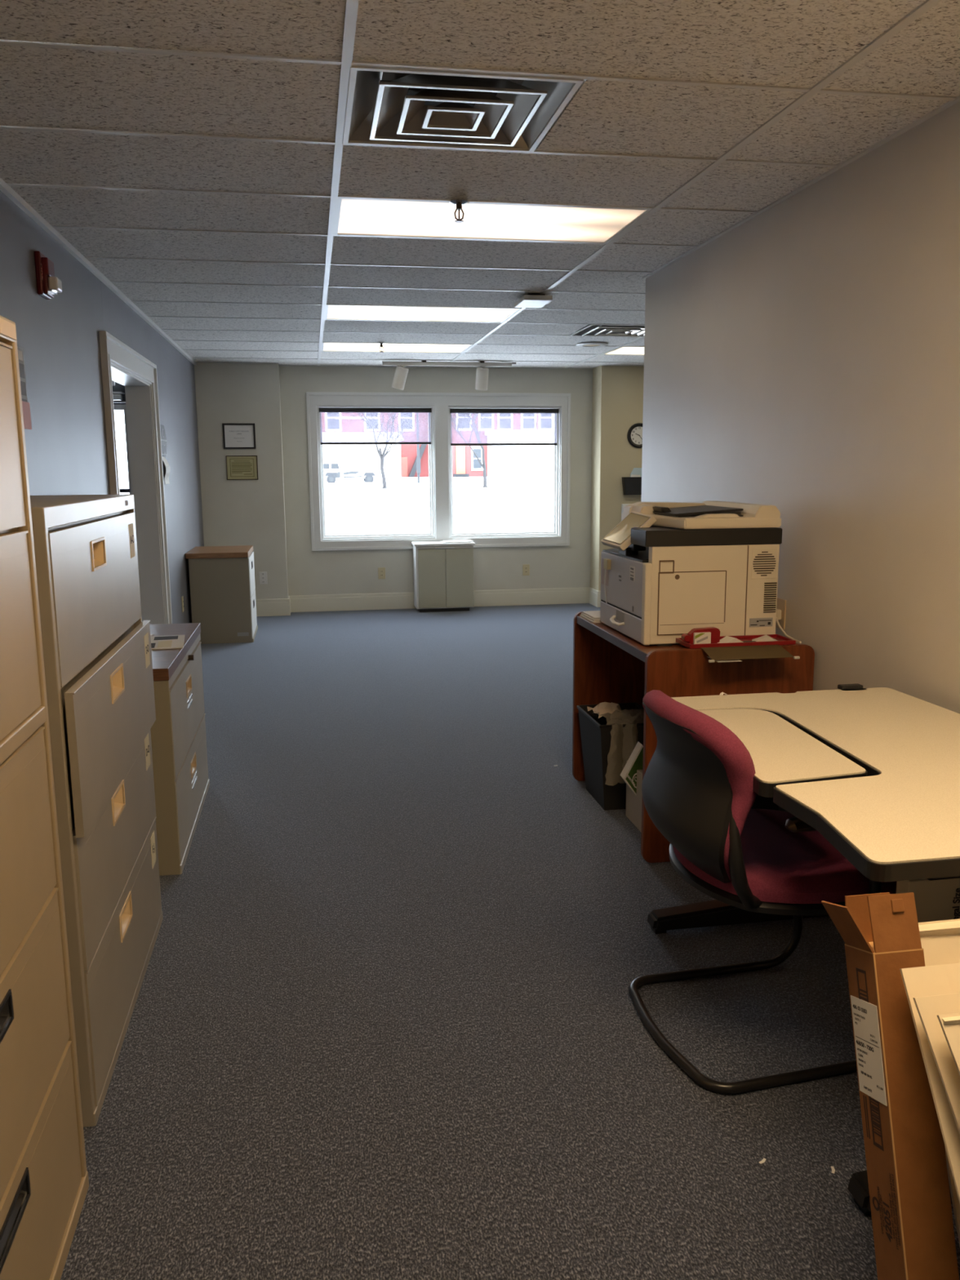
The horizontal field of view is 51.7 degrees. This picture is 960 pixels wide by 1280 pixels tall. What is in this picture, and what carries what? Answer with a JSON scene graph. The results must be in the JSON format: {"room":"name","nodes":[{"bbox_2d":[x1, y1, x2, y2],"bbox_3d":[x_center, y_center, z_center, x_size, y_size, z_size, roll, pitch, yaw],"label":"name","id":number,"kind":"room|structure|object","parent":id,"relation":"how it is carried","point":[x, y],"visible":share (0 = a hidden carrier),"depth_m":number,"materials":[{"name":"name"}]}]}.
{"room":"back office","nodes":[
{"label":"back office","id":0,"kind":"room"},
{"bbox_2d":[0,190,204,623],"bbox_3d":[-1.702,-0.407,3.537,0.151,2.425,12.715,-2,10,-9],"label":"wall","id":1,"kind":"structure","parent":0,"point":[59,337],"depth_m":4.48,"materials":[{"name":"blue paint"}]},
{"bbox_2d":[17,346,27,402],"bbox_3d":[-1.624,-0.905,3.428,0.003,0.242,0.385,-2,10,-9],"label":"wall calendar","id":2,"kind":"object","parent":1,"relation":"attached to","point":[20,351],"visible":0.3,"depth_m":3.57,"materials":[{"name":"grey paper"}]},
{"bbox_2d":[22,400,31,429],"bbox_3d":[-1.633,-0.801,3.516,0.002,0.097,0.285,-2,10,-9],"label":"notice","id":3,"kind":"object","parent":1,"relation":"attached to","point":[26,406],"visible":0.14,"depth_m":3.60,"materials":[{"name":"pink paper"}]},
{"bbox_2d":[34,250,62,299],"bbox_3d":[-1.681,-1.423,3.871,0.072,0.160,0.130,-2,10,-9],"label":"fire alarm","id":4,"kind":"object","parent":1,"relation":"attached to","point":[48,285],"visible":1,"depth_m":3.83,"materials":[{"name":"red"}]},
{"bbox_2d":[0,177,196,364],"bbox_3d":[-1.590,-1.510,3.151,0.022,0.023,12.300,-2,10,-9],"label":"trim","id":5,"kind":"structure","parent":1,"relation":"attached to","point":[5,188],"depth_m":4.43,"materials":[{"name":"white metal"}]},
{"bbox_2d":[98,330,172,624],"bbox_3d":[-2.092,-0.651,5.931,0.187,2.090,1.691,-2,10,-9],"label":"trim","id":6,"kind":"structure","parent":1,"relation":"attached to","point":[121,364],"depth_m":6.54,"materials":[{"name":"white paint"}]},
{"bbox_2d":[160,424,170,484],"bbox_3d":[-2.210,-1.297,6.947,0.027,0.415,0.470,-2,10,-9],"label":"poster","id":7,"kind":"object","parent":1,"relation":"attached to","point":[166,467],"visible":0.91,"depth_m":6.96,"materials":[{"name":"grey paper"}]},
{"bbox_2d":[160,424,166,456],"bbox_3d":[-2.206,-1.387,6.880,0.014,0.215,0.370,-2,10,-9],"label":"picture","id":8,"kind":"object","parent":7,"relation":"on","point":[163,438],"depth_m":6.91,"materials":[{"name":"grey paper"}]},
{"bbox_2d":[181,595,184,612],"bbox_3d":[-2.310,-0.279,7.708,0.010,0.118,0.074,-2,10,-9],"label":"wall outlet","id":9,"kind":"object","parent":1,"relation":"attached to","point":[182,597],"visible":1,"depth_m":7.68,"materials":[{"name":"beige plastic"}]},
{"bbox_2d":[194,363,592,599],"bbox_3d":[-0.758,-1.512,9.839,3.856,2.425,0.416,-2,10,-9],"label":"wall","id":10,"kind":"structure","parent":0,"point":[270,513],"depth_m":9.65,"materials":[{"name":"beige paint"}]},
{"bbox_2d":[222,422,256,448],"bbox_3d":[-2.257,-1.911,9.290,0.296,0.236,0.017,-2,10,-9],"label":"picture frame","id":11,"kind":"object","parent":10,"relation":"attached to","point":[235,436],"visible":1,"depth_m":9.29,"materials":[{"name":"white paper"}]},
{"bbox_2d":[226,455,257,479],"bbox_3d":[-2.242,-1.623,9.343,0.289,0.226,0.015,-2,10,-9],"label":"picture frame","id":12,"kind":"object","parent":10,"relation":"attached to","point":[237,467],"visible":1,"depth_m":9.34,"materials":[{"name":"brown metal"}]},
{"bbox_2d":[258,571,267,584],"bbox_3d":[-2.088,-0.597,9.549,0.074,0.118,0.010,-2,10,-9],"label":"wall outlet","id":13,"kind":"object","parent":10,"relation":"attached to","point":[263,575],"visible":1,"depth_m":9.55,"materials":[{"name":"white plastic"}]},
{"bbox_2d":[316,405,435,541],"bbox_3d":[-1.030,-1.659,9.878,1.148,1.306,0.201,-2,10,-9],"label":"window","id":14,"kind":"structure","parent":10,"relation":"in","point":[432,535],"depth_m":9.85,"materials":[{"name":"white paint"}]},
{"bbox_2d":[318,407,432,444],"bbox_3d":[-1.022,-2.101,9.735,1.111,0.354,0.052,-2,10,-9],"label":"roller shade","id":15,"kind":"object","parent":14,"relation":"attached to","point":[321,410],"visible":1,"depth_m":9.71,"materials":[{"name":"black fabric"}]},
{"bbox_2d":[377,567,385,578],"bbox_3d":[-0.986,-0.670,9.948,0.072,0.115,0.010,-2,10,-9],"label":"wall outlet","id":16,"kind":"object","parent":10,"relation":"attached to","point":[381,571],"visible":1,"depth_m":9.95,"materials":[{"name":"beige plastic"}]},
{"bbox_2d":[255,586,600,616],"bbox_3d":[0.498,-0.417,10.082,6.334,0.166,0.334,-2,10,-9],"label":"baseboard","id":17,"kind":"structure","parent":10,"relation":"attached to","point":[357,602],"depth_m":10.01,"materials":[{"name":"beige paint"}]},
{"bbox_2d":[306,391,570,551],"bbox_3d":[-0.376,-1.678,9.869,2.620,1.525,0.031,-2,10,-9],"label":"trim","id":18,"kind":"structure","parent":10,"relation":"attached to","point":[441,402],"depth_m":9.84,"materials":[{"name":"white paint"}]},
{"bbox_2d":[448,406,560,538],"bbox_3d":[0.238,-1.700,10.089,1.153,1.306,0.201,-2,10,-9],"label":"window","id":19,"kind":"structure","parent":10,"relation":"in","point":[557,424],"depth_m":10.08,"materials":[{"name":"white paint"}]},
{"bbox_2d":[448,408,559,445],"bbox_3d":[0.245,-2.137,9.947,1.116,0.364,0.052,-2,10,-9],"label":"roller shade","id":20,"kind":"object","parent":19,"relation":"attached to","point":[451,411],"visible":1,"depth_m":9.93,"materials":[{"name":"black fabric"}]},
{"bbox_2d":[522,564,529,575],"bbox_3d":[0.475,-0.720,10.192,0.072,0.115,0.010,-2,10,-9],"label":"wall outlet","id":21,"kind":"object","parent":10,"relation":"attached to","point":[526,567],"visible":1,"depth_m":10.19,"materials":[{"name":"beige plastic"}]},
{"bbox_2d":[0,0,959,368],"bbox_3d":[1.501,-1.665,3.780,6.334,0.017,12.516,-2,10,-9],"label":"ceiling","id":22,"kind":"structure","parent":0,"point":[791,43],"depth_m":2.98,"materials":[{"name":"tile"}]},
{"bbox_2d":[377,342,386,352],"bbox_3d":[-0.773,-2.295,7.779,0.072,0.074,0.072,-2,10,-9],"label":"sprinkler head","id":23,"kind":"object","parent":22,"relation":"attached to","point":[381,344],"visible":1,"depth_m":7.77},
{"bbox_2d":[321,342,472,352],"bbox_3d":[-0.695,-2.450,8.127,1.196,0.110,0.591,-2,10,-9],"label":"ceiling light","id":24,"kind":"object","parent":22,"relation":"attached to","point":[328,347],"visible":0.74,"depth_m":8.14,"materials":[{"name":"white plastic"}]},
{"bbox_2d":[324,304,519,322],"bbox_3d":[-0.388,-2.143,6.351,1.196,0.110,0.591,-2,10,-9],"label":"ceiling light","id":25,"kind":"object","parent":22,"relation":"attached to","point":[332,312],"visible":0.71,"depth_m":6.36,"materials":[{"name":"white plastic"}]},
{"bbox_2d":[382,360,515,366],"bbox_3d":[-0.274,-2.555,9.172,1.260,0.045,0.117,-2,10,-9],"label":"rail","id":26,"kind":"object","parent":22,"relation":"attached to","point":[481,363],"visible":1,"depth_m":9.12,"materials":[{"name":"beige metal"}]},
{"bbox_2d":[391,365,408,390],"bbox_3d":[-0.734,-2.406,9.100,0.164,0.218,0.114,5,11,26],"label":"track spotlight","id":27,"kind":"object","parent":26,"relation":"attached to","point":[401,373],"visible":1,"depth_m":9.06,"materials":[{"name":"beige metal"}]},
{"bbox_2d":[475,366,488,390],"bbox_3d":[0.018,-2.434,9.228,0.120,0.218,0.147,-2,10,-9],"label":"track spotlight","id":28,"kind":"object","parent":26,"relation":"hanging from","point":[482,375],"visible":1,"depth_m":9.18,"materials":[{"name":"beige metal"}]},
{"bbox_2d":[448,198,468,222],"bbox_3d":[-0.077,-1.582,3.658,0.072,0.074,0.072,-2,10,-9],"label":"sprinkler head","id":29,"kind":"object","parent":22,"relation":"attached to","point":[459,202],"visible":1,"depth_m":3.65},
{"bbox_2d":[342,60,583,152],"bbox_3d":[-0.077,-1.555,2.746,0.590,0.216,0.591,-2,10,-9],"label":"ceiling vent","id":30,"kind":"object","parent":22,"relation":"in","point":[380,112],"visible":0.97,"depth_m":2.76,"materials":[{"name":"white metal"}]},
{"bbox_2d":[0,0,955,368],"bbox_3d":[1.502,-1.654,3.775,6.310,0.006,12.525,-2,10,-9],"label":"ceiling grid","id":31,"kind":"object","parent":22,"relation":"attached to","point":[351,7],"depth_m":3.16,"materials":[{"name":"white metal"}]},
{"bbox_2d":[333,198,650,243],"bbox_3d":[0.021,-1.733,3.982,1.196,0.110,0.591,-2,10,-9],"label":"ceiling light","id":32,"kind":"object","parent":22,"relation":"attached to","point":[353,216],"visible":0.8,"depth_m":3.97,"materials":[{"name":"white plastic"}]},
{"bbox_2d":[514,293,552,307],"bbox_3d":[0.306,-1.965,5.737,0.165,0.041,0.280,-2,10,-9],"label":"ceiling light","id":33,"kind":"object","parent":22,"relation":"attached to","point":[529,300],"visible":1,"depth_m":5.65,"materials":[{"name":"white plastic"}]},
{"bbox_2d":[575,342,608,346],"bbox_3d":[0.900,-2.367,7.952,0.260,0.015,0.260,-2,10,-9],"label":"ceiling speaker","id":34,"kind":"object","parent":22,"relation":"attached to","point":[587,344],"visible":1,"depth_m":7.91,"materials":[{"name":"white plastic"}]},
{"bbox_2d":[583,344,600,346],"bbox_3d":[0.900,-2.363,7.953,0.156,0.008,0.156,-2,10,-9],"label":"grille","id":35,"kind":"object","parent":34,"relation":"attached to","point":[584,344],"depth_m":7.94,"materials":[{"name":"beige plastic"}]},
{"bbox_2d":[569,324,644,337],"bbox_3d":[1.011,-2.336,7.186,0.590,0.216,0.591,-2,10,-9],"label":"ceiling vent","id":36,"kind":"object","parent":22,"relation":"in","point":[620,331],"visible":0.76,"depth_m":7.26,"materials":[{"name":"white metal"}]},
{"bbox_2d":[604,346,644,355],"bbox_3d":[1.709,-2.537,8.527,1.196,0.110,0.591,-2,10,-9],"label":"ceiling light","id":37,"kind":"object","parent":22,"relation":"attached to","point":[623,350],"visible":0.21,"depth_m":8.53,"materials":[{"name":"white plastic"}]},
{"bbox_2d":[60,603,959,1279],"bbox_3d":[1.445,0.748,4.187,6.484,0.120,12.535,-2,10,-9],"label":"floor","id":38,"kind":"structure","parent":0,"point":[385,1023],"depth_m":2.56,"materials":[{"name":"blue carpet"}]},
{"bbox_2d":[0,315,88,1279],"bbox_3d":[-0.952,0.359,1.349,0.496,1.656,0.915,-2,10,-9],"label":"filing cabinet","id":39,"kind":"object","parent":38,"relation":"on","point":[44,1181],"visible":1,"depth_m":1.66,"materials":[{"name":"beige metal"}]},
{"bbox_2d":[30,493,163,1127],"bbox_3d":[-1.136,0.322,2.502,0.474,1.336,1.021,-2,10,-9],"label":"filing cabinet","id":40,"kind":"object","parent":38,"relation":"on","point":[96,642],"visible":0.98,"depth_m":2.29,"materials":[{"name":"beige metal"}]},
{"bbox_2d":[149,622,209,875],"bbox_3d":[-1.360,0.384,3.885,0.482,0.742,1.024,-2,10,-9],"label":"filing cabinet","id":41,"kind":"object","parent":38,"relation":"on","point":[181,780],"visible":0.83,"depth_m":3.58,"materials":[{"name":"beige metal"}]},
{"bbox_2d":[151,635,184,649],"bbox_3d":[-1.306,0.013,3.834,0.310,0.004,0.300,-3,10,-15],"label":"magazine","id":42,"kind":"object","parent":41,"relation":"on","point":[170,642],"visible":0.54,"depth_m":3.85,"materials":[{"name":"white paper"}]},
{"bbox_2d":[185,545,257,644],"bbox_3d":[-2.175,-0.398,8.408,0.502,0.742,0.745,-2,10,-9],"label":"filing cabinet","id":43,"kind":"object","parent":38,"relation":"on","point":[222,584],"visible":0.99,"depth_m":8.07,"materials":[{"name":"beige metal"}]},
{"bbox_2d":[411,541,475,612],"bbox_3d":[-0.365,-0.634,9.884,0.596,0.675,0.308,-2,10,-9],"label":"storage cabinet","id":44,"kind":"object","parent":38,"relation":"on","point":[443,572],"visible":0.96,"depth_m":9.74,"materials":[{"name":"white wood"}]},
{"bbox_2d":[440,539,473,542],"bbox_3d":[-0.234,-0.979,9.854,0.310,0.013,0.210,-2,10,-9],"label":"paper stack","id":45,"kind":"object","parent":44,"relation":"on","point":[460,540],"visible":1,"depth_m":9.77,"materials":[{"name":"white paper"}]},
{"bbox_2d":[577,702,644,810],"bbox_3d":[0.590,0.495,4.232,0.274,0.374,0.353,-2,10,-9],"label":"wastebasket","id":46,"kind":"object","parent":38,"relation":"on","point":[595,734],"visible":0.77,"depth_m":4.13,"materials":[{"name":"black plastic"}]},
{"bbox_2d":[591,708,644,786],"bbox_3d":[0.599,0.435,4.131,0.222,0.274,0.248,-2,10,-9],"label":"liner","id":47,"kind":"object","parent":46,"relation":"hanging from","point":[624,740],"visible":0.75,"depth_m":4.03,"materials":[{"name":"beige plastic"}]},
{"bbox_2d":[586,702,621,718],"bbox_3d":[0.542,0.289,4.196,0.149,0.044,0.181,-2,10,-9],"label":"crumpled paper","id":48,"kind":"object","parent":47,"relation":"on","point":[602,708],"visible":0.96,"depth_m":4.17,"materials":[{"name":"beige paper"}]},
{"bbox_2d":[625,760,642,832],"bbox_3d":[0.752,0.627,3.874,0.262,0.235,0.360,-2,10,-9],"label":"carton","id":49,"kind":"object","parent":38,"relation":"on","point":[633,802],"visible":0.24,"depth_m":3.90,"materials":[{"name":"beige cardboard"}]},
{"bbox_2d":[620,742,643,795],"bbox_3d":[0.624,0.513,3.908,0.132,0.219,0.053,-2,10,-9],"label":"wrapper","id":50,"kind":"object","parent":49,"relation":"on","point":[635,762],"visible":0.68,"depth_m":3.88,"materials":[{"name":"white paper"}]},
{"bbox_2d":[626,773,636,788],"bbox_3d":[0.610,0.559,3.886,0.079,0.081,0.001,-2,10,-9],"label":"print","id":51,"kind":"object","parent":50,"relation":"attached to","point":[631,778],"depth_m":3.88,"materials":[{"name":"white paper"}]},
{"bbox_2d":[572,611,814,862],"bbox_3d":[0.806,0.327,4.020,0.623,0.775,0.988,-2,10,-9],"label":"table","id":52,"kind":"object","parent":38,"relation":"on","point":[610,665],"visible":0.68,"depth_m":3.54,"materials":[{"name":"red wood"}]},
{"bbox_2d":[579,610,601,622],"bbox_3d":[0.562,-0.103,4.263,0.218,0.023,0.205,-2,10,-9],"label":"paper stack","id":53,"kind":"object","parent":52,"relation":"on","point":[593,616],"visible":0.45,"depth_m":4.23,"materials":[{"name":"white paper"}]},
{"bbox_2d":[600,500,782,646],"bbox_3d":[0.773,-0.276,3.853,0.572,0.502,0.560,-2,10,-9],"label":"photocopier","id":54,"kind":"object","parent":52,"relation":"on","point":[673,569],"visible":0.98,"depth_m":3.60,"materials":[{"name":"beige plastic"}]},
{"bbox_2d":[602,546,648,562],"bbox_3d":[0.683,-0.345,3.845,0.279,0.038,0.501,-2,10,-9],"label":"tray","id":55,"kind":"object","parent":54,"relation":"on","point":[630,554],"depth_m":3.77,"materials":[{"name":"black plastic"}]},
{"bbox_2d":[652,505,743,517],"bbox_3d":[0.818,-0.498,3.824,0.269,0.031,0.380,-2,10,-9],"label":"tray","id":56,"kind":"object","parent":54,"relation":"on","point":[668,511],"depth_m":3.76,"materials":[{"name":"black plastic"}]},
{"bbox_2d":[750,619,771,626],"bbox_3d":[1.034,-0.062,3.649,0.082,0.021,0.002,-2,10,-9],"label":"print","id":57,"kind":"object","parent":54,"relation":"attached to","point":[753,622],"depth_m":3.65,"materials":[{"name":"grey paper"}]},
{"bbox_2d":[751,547,777,613],"bbox_3d":[1.038,-0.217,3.623,0.100,0.236,0.005,-2,10,-9],"label":"vent","id":58,"kind":"object","parent":54,"relation":"attached to","point":[764,561],"depth_m":3.62,"materials":[{"name":"beige plastic"}]},
{"bbox_2d":[675,634,795,648],"bbox_3d":[0.918,0.004,3.566,0.396,0.015,0.140,-2,10,-9],"label":"serving tray","id":59,"kind":"object","parent":52,"relation":"on","point":[781,640],"visible":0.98,"depth_m":3.52,"materials":[{"name":"red plastic"}]},
{"bbox_2d":[680,626,719,644],"bbox_3d":[0.790,-0.015,3.540,0.136,0.055,0.046,-2,10,-9],"label":"tape dispenser","id":60,"kind":"object","parent":59,"relation":"on","point":[708,634],"visible":0.88,"depth_m":3.52,"materials":[{"name":"red plastic"}]},
{"bbox_2d":[716,635,743,643],"bbox_3d":[0.895,-0.001,3.548,0.090,0.020,0.050,-5,11,-26],"label":"paper scrap","id":61,"kind":"object","parent":59,"relation":"on","point":[726,639],"visible":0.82,"depth_m":3.54,"materials":[{"name":"white paper"}]},
{"bbox_2d":[751,635,777,641],"bbox_3d":[1.027,-0.005,3.569,0.090,0.020,0.050,2,10,13],"label":"paper scrap","id":62,"kind":"object","parent":59,"relation":"on","point":[766,637],"visible":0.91,"depth_m":3.55,"materials":[{"name":"white paper"}]},
{"bbox_2d":[700,644,799,662],"bbox_3d":[0.908,0.035,3.485,0.331,0.023,0.288,-2,10,-9],"label":"folder","id":63,"kind":"object","parent":52,"relation":"on","point":[718,654],"visible":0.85,"depth_m":3.41,"materials":[{"name":"brown"}]},
{"bbox_2d":[776,608,801,643],"bbox_3d":[1.153,-0.055,3.727,0.034,0.097,0.230,-2,10,-9],"label":"power cord","id":64,"kind":"object","parent":52,"relation":"on","point":[778,611],"visible":0.55,"depth_m":3.78,"materials":[{"name":"beige plastic"}]},
{"bbox_2d":[759,1158,765,1164],"bbox_3d":[0.579,1.067,2.030,0.020,0.001,0.008,-9,13,-41],"label":"paper scrap","id":65,"kind":"object","parent":38,"relation":"on","point":[763,1160],"visible":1,"depth_m":2.03,"materials":[{"name":"white paper"}]},
{"bbox_2d":[628,689,897,1094],"bbox_3d":[0.712,0.554,2.466,0.598,0.862,0.656,-3,10,-13],"label":"office chair","id":66,"kind":"object","parent":38,"relation":"on","point":[697,785],"visible":0.91,"depth_m":2.27,"materials":[{"name":"black paint"}]},
{"bbox_2d":[724,823,731,879],"bbox_3d":[0.490,0.342,2.374,0.128,0.360,0.445,-3,10,-13],"label":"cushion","id":67,"kind":"object","parent":66,"relation":"on","point":[727,827],"depth_m":2.18,"materials":[{"name":"red fabric"}]},
{"bbox_2d":[672,808,897,903],"bbox_3d":[0.750,0.536,2.472,0.510,0.086,0.524,-3,10,-13],"label":"seat cushion","id":68,"kind":"object","parent":66,"relation":"on","point":[782,865],"depth_m":2.30,"materials":[{"name":"red fabric"}]},
{"bbox_2d":[647,683,959,1215],"bbox_3d":[0.959,0.614,2.435,0.806,0.752,1.300,-2,10,-9],"label":"computer desk","id":69,"kind":"object","parent":38,"relation":"on","point":[875,771],"visible":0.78,"depth_m":2.25,"materials":[{"name":"beige laminate"}]},
{"bbox_2d":[831,1166,835,1173],"bbox_3d":[0.714,1.071,2.003,0.008,0.001,0.020,2,10,14],"label":"paper scrap","id":70,"kind":"object","parent":38,"relation":"on","point":[832,1167],"visible":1,"depth_m":2.00,"materials":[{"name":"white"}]},
{"bbox_2d":[821,892,959,1279],"bbox_3d":[0.659,0.778,1.585,0.124,0.718,0.292,-2,10,-9],"label":"carton","id":71,"kind":"object","parent":38,"relation":"on","point":[914,1239],"visible":1,"depth_m":1.56,"materials":[{"name":"cardboard"}]},
{"bbox_2d":[853,1004,883,1092],"bbox_3d":[0.626,0.663,1.600,0.001,0.130,0.071,-2,-7,-9],"label":"print","id":72,"kind":"object","parent":71,"relation":"attached to","point":[868,1019],"depth_m":1.60,"materials":[{"name":"grey paper"}]},
{"bbox_2d":[896,878,959,922],"bbox_3d":[0.996,0.757,1.997,0.357,0.620,0.041,-2,10,-9],"label":"file box","id":73,"kind":"object","parent":38,"relation":"on","point":[935,900],"visible":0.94,"depth_m":1.91,"materials":[{"name":"beige cardboard"}]},
{"bbox_2d":[899,963,959,1204],"bbox_3d":[1.067,0.840,1.479,0.760,0.628,0.395,-2,10,-10],"label":"cardboard sheet","id":74,"kind":"object","parent":38,"relation":"on","point":[937,980],"visible":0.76,"depth_m":1.51,"materials":[{"name":"beige cardboard"}]},
{"bbox_2d":[912,992,959,1134],"bbox_3d":[1.107,0.854,1.450,0.852,0.611,0.367,-2,10,-10],"label":"cardboard sheet","id":75,"kind":"object","parent":38,"relation":"on","point":[929,1007],"visible":0.9,"depth_m":1.48,"materials":[{"name":"beige cardboard"}]},
{"bbox_2d":[937,1013,959,1075],"bbox_3d":[1.122,0.866,1.391,0.841,0.607,0.396,-2,10,-10],"label":"cardboard sheet","id":76,"kind":"object","parent":38,"relation":"on","point":[949,1023],"visible":1,"depth_m":1.45,"materials":[{"name":"beige cardboard"}]},
{"bbox_2d":[944,1145,959,1244],"bbox_3d":[1.076,0.840,1.635,0.664,0.574,0.260,-2,10,-10],"label":"cardboard sheet","id":77,"kind":"object","parent":38,"relation":"on","point":[956,1204],"visible":0.13,"depth_m":1.57,"materials":[{"name":"beige cardboard"}]},
{"bbox_2d":[918,919,959,1245],"bbox_3d":[1.074,0.804,1.649,0.661,0.638,0.289,-2,10,-10],"label":"cardboard sheet","id":78,"kind":"object","parent":77,"relation":"on","point":[940,940],"visible":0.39,"depth_m":1.67,"materials":[{"name":"beige cardboard"}]},
{"bbox_2d":[590,364,644,591],"bbox_3d":[2.372,-1.617,10.310,2.478,2.425,0.515,-2,10,-9],"label":"wall","id":79,"kind":"structure","parent":0,"point":[617,403],"depth_m":9.84,"materials":[{"name":"beige paint"}]},
{"bbox_2d":[621,503,631,520],"bbox_3d":[1.516,-1.275,9.928,0.195,0.175,0.055,-2,10,-9],"label":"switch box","id":80,"kind":"object","parent":79,"relation":"attached to","point":[623,505],"visible":0.13,"depth_m":9.90,"materials":[{"name":"white plastic"}]},
{"bbox_2d":[622,476,641,494],"bbox_3d":[1.579,-1.537,9.885,0.325,0.175,0.070,-2,10,-9],"label":"pocket","id":81,"kind":"object","parent":79,"relation":"attached to","point":[631,485],"visible":0.73,"depth_m":9.84,"materials":[{"name":"black plastic"}]},
{"bbox_2d":[630,467,641,476],"bbox_3d":[1.567,-1.588,9.871,0.210,0.250,0.022,-2,10,-9],"label":"bundle","id":82,"kind":"object","parent":81,"relation":"in","point":[637,472],"visible":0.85,"depth_m":9.86,"materials":[{"name":"white paper"}]},
{"bbox_2d":[626,422,642,448],"bbox_3d":[1.580,-2.027,9.822,0.244,0.244,0.030,-2,10,-9],"label":"wall clock","id":83,"kind":"object","parent":79,"relation":"attached to","point":[634,435],"visible":0.67,"depth_m":9.82,"materials":[{"name":"black plastic"}]},
{"bbox_2d":[640,101,959,713],"bbox_3d":[3.279,-0.159,1.897,3.553,2.425,7.777,-2,10,-9],"label":"wall","id":84,"kind":"structure","parent":0,"point":[802,361],"depth_m":3.33,"materials":[{"name":"beige paint"}]},
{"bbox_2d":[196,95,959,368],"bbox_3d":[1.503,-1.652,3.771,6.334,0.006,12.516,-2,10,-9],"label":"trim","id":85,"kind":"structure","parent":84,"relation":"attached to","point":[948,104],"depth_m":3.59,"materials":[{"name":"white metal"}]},
{"bbox_2d":[775,597,786,630],"bbox_3d":[1.156,-0.102,3.817,0.006,0.115,0.080,-2,10,-9],"label":"wall outlet","id":86,"kind":"object","parent":84,"relation":"attached to","point":[781,603],"visible":0.56,"depth_m":3.79,"materials":[{"name":"beige plastic"}]},
{"bbox_3d":[-3.374,-0.968,6.257,2.217,2.620,6.150,-2,10,-9],"label":"wall","id":87,"kind":"structure","parent":0,"visible":0},
{"bbox_2d":[112,382,132,493],"bbox_3d":[-3.604,-1.406,9.076,0.961,2.520,0.271,-2,10,-9],"label":"window","id":88,"kind":"structure","parent":87,"relation":"in","point":[118,390],"depth_m":9.08,"materials":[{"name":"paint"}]},
{"label":"outside","id":89,"kind":"structure","parent":0,"visible":0},
{"bbox_2d":[118,475,553,535],"bbox_3d":[5.558,-13.822,86.308,180.000,0.650,150.000,-2,10,-9],"label":"ground","id":90,"kind":"structure","parent":89,"point":[353,506],"depth_m":41.51,"materials":[{"name":"white"}]},
{"bbox_2d":[323,461,377,483],"bbox_3d":[-10.965,-13.643,80.798,5.188,1.789,1.945,-2,10,-9],"label":"pickup truck","id":91,"kind":"object","parent":90,"relation":"on","point":[331,470],"visible":0.81,"depth_m":79.96,"materials":[{"name":"white"}]},
{"bbox_2d":[321,412,428,477],"bbox_3d":[-18.045,-21.430,99.088,26.200,10.700,13.500,-2,10,-9],"label":"brick building","id":92,"kind":"structure","parent":90,"relation":"on","point":[400,461],"depth_m":97.28,"materials":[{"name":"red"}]},
{"bbox_2d":[345,412,417,488],"bbox_3d":[-6.912,-13.474,65.884,5.838,7.042,5.342,-2,10,-9],"label":"bare tree","id":93,"kind":"object","parent":90,"relation":"on","point":[382,455],"visible":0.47,"depth_m":66.70,"materials":[{"name":"black plant"}]},
{"bbox_2d":[416,413,420,483],"bbox_3d":[-4.837,-15.662,77.350,0.300,7.400,0.300,-2,10,-9],"label":"utility pole","id":94,"kind":"object","parent":90,"relation":"on","point":[418,458],"visible":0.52,"depth_m":77.46,"materials":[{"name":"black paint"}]},
{"bbox_2d":[452,413,494,487],"bbox_3d":[-1.206,-14.359,67.996,3.940,7.977,4.696,7,12,35],"label":"bare tree","id":95,"kind":"object","parent":90,"relation":"on","point":[477,433],"visible":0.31,"depth_m":68.14,"materials":[{"name":"black plant"}]},
{"bbox_2d":[451,413,554,477],"bbox_3d":[4.316,-21.852,100.558,17.600,10.700,12.000,-2,10,-9],"label":"brick building","id":96,"kind":"structure","parent":90,"relation":"on","point":[499,428],"depth_m":96.33,"materials":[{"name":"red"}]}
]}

